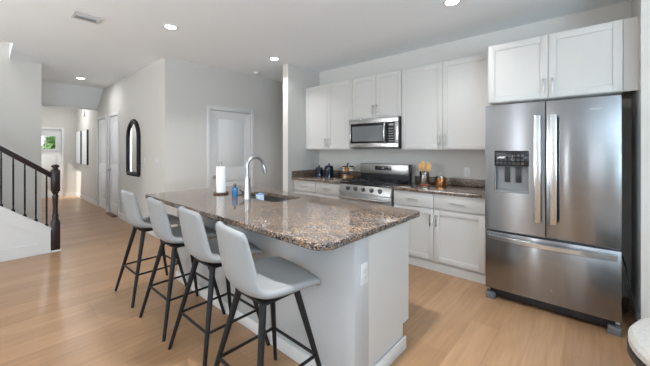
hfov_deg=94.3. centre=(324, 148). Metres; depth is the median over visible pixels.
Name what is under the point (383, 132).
microwave
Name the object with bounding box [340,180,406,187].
cooktop
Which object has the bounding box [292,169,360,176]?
backsplash
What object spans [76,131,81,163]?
framed picture
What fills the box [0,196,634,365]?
floor
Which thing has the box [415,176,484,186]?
backsplash
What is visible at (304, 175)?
countertop
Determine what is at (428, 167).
wooden spatula
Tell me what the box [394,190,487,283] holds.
base cabinet
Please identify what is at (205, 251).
bar stool
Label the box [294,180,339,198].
base cabinet
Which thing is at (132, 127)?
mirror glass
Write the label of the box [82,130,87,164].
framed picture
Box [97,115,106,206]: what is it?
trim
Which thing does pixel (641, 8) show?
wall
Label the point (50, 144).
shrub
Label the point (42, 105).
trim
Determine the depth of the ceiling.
3.49 m
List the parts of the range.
door handle, control panel, oven door, backguard panel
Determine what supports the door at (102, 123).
in the wall at (145, 96)
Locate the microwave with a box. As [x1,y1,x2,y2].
[349,116,401,147]
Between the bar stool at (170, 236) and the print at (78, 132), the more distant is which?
the print at (78, 132)
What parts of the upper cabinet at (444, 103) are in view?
door, door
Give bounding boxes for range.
[339,163,411,206]
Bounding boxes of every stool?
[114,190,186,307]
[139,197,224,341]
[168,206,269,365]
[214,221,321,365]
[627,318,649,365]
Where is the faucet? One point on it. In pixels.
(247, 188)
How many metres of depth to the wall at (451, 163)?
3.75 m
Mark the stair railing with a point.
(54, 174)
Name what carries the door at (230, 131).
in the wall at (195, 86)
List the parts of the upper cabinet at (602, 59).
door, door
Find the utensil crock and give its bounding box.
[419,171,429,185]
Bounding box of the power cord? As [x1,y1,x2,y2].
[621,250,630,312]
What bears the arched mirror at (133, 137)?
attached to the wall at (145, 96)
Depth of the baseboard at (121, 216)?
7.22 m
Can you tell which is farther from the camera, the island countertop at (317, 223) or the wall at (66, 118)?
the wall at (66, 118)
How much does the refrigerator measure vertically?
1.765 m
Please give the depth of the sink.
3.12 m
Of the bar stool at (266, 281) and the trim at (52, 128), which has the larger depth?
the trim at (52, 128)
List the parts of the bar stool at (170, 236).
leg, leg, seat mount, leg, leg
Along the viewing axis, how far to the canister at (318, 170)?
4.94 m
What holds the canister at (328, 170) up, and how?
on the countertop at (304, 175)
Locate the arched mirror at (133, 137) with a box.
[126,119,140,176]
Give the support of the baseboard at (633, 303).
attached to the wall at (641, 8)
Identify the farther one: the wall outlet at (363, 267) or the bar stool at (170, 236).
the bar stool at (170, 236)
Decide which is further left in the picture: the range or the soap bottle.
the soap bottle
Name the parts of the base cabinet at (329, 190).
drawer, door, drawer, door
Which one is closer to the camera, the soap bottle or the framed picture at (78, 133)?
the soap bottle
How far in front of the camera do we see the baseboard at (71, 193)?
8.80 m
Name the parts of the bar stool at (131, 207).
leg, leg, seat mount, leg, leg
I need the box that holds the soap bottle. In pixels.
[232,184,237,196]
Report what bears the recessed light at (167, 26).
in the ceiling
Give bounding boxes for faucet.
[240,155,266,199]
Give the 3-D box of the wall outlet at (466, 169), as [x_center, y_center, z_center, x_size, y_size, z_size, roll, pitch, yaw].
[1.753,0.285,3.723,0.072,0.118,0.008,0,0,42]
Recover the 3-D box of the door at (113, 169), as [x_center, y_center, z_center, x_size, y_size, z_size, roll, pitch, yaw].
[-4.403,0.338,6.279,0.657,2.040,0.104,0,0,42]
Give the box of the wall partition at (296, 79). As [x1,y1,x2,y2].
[283,64,318,192]
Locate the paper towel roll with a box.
[216,166,225,192]
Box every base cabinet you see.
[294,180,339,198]
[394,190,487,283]
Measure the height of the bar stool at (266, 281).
0.991 m
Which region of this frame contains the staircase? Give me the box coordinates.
[0,206,50,261]
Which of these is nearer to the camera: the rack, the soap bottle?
the soap bottle
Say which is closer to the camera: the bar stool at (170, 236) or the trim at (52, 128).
the bar stool at (170, 236)
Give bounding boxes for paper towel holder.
[213,161,228,194]
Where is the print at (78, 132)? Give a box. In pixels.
[76,131,79,163]
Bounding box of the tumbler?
[255,193,263,199]
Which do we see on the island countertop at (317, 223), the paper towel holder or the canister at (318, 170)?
the paper towel holder
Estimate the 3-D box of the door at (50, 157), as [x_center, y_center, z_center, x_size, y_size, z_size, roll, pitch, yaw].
[-7.878,0.408,8.361,0.061,1.900,0.858,0,0,42]
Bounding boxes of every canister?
[315,165,322,176]
[324,163,333,176]
[436,173,445,186]
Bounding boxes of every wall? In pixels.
[0,41,41,222]
[42,106,76,195]
[77,57,172,226]
[173,59,282,226]
[319,0,631,296]
[632,0,649,319]
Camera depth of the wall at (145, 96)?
5.16 m
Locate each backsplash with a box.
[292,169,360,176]
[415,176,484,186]
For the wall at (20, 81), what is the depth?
4.68 m
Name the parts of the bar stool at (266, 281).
leg, leg, seat mount, leg, leg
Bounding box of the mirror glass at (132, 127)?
[129,124,136,171]
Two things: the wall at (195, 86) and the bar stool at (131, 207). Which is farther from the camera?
the wall at (195, 86)
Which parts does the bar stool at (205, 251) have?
leg, seat mount, leg, leg, leg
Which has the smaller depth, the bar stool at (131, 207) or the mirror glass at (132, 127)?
the bar stool at (131, 207)
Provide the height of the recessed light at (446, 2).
0.008 m
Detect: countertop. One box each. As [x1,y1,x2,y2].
[145,185,419,250]
[292,169,360,183]
[391,176,484,198]
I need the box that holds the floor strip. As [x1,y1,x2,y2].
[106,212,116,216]
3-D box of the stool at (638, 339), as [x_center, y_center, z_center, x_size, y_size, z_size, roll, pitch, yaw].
[1.851,1.133,1.256,0.840,0.475,0.840,0,0,42]
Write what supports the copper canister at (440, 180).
on the countertop at (474, 188)
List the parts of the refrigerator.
dispenser panel, door, door handle, door handle, freezer drawer, door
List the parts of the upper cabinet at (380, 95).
door, door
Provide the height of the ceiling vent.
0.013 m
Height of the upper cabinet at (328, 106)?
1.043 m
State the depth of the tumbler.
2.95 m
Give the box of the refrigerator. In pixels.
[485,95,621,336]
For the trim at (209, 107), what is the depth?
5.07 m
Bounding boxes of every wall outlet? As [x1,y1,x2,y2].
[360,261,367,285]
[464,167,469,176]
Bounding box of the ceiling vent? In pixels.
[71,10,103,23]
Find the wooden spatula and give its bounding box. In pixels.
[426,164,430,171]
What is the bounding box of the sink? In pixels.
[251,195,288,201]
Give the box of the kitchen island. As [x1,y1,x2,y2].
[176,208,408,365]
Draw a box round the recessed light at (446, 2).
[443,0,460,5]
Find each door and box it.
[42,129,60,197]
[99,119,105,209]
[107,116,117,215]
[211,110,250,187]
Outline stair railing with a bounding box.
[0,145,60,252]
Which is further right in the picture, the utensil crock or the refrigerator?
the refrigerator
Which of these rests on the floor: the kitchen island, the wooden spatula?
the kitchen island
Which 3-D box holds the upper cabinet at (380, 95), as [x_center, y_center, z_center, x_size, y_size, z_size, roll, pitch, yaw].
[0.803,-0.733,4.319,0.793,0.605,0.383,0,0,42]
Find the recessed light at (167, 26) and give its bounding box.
[163,24,178,29]
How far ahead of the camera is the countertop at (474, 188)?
3.57 m
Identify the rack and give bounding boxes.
[341,163,354,178]
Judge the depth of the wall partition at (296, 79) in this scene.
4.96 m
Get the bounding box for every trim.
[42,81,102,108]
[42,105,96,109]
[42,127,63,196]
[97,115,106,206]
[108,111,118,217]
[207,105,253,187]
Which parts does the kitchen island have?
baseboard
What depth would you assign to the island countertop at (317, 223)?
2.13 m
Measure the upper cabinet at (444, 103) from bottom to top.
1.043 m
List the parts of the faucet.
spout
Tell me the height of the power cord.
0.494 m
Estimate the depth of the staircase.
3.78 m
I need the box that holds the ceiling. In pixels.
[0,0,629,88]
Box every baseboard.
[65,192,75,195]
[76,192,158,238]
[631,288,639,321]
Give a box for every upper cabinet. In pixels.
[306,80,364,149]
[352,70,401,119]
[402,54,492,149]
[488,16,638,104]
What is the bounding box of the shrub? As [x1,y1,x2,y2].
[42,136,54,148]
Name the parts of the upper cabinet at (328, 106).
door, door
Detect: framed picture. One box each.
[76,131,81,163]
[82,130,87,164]
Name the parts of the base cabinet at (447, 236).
drawer, door, drawer, door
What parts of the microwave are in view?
door glass, door, door handle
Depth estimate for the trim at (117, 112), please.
6.15 m
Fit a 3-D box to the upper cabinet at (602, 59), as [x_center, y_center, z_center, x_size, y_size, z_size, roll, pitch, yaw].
[2.213,-0.740,2.881,1.047,0.570,0.653,0,0,42]

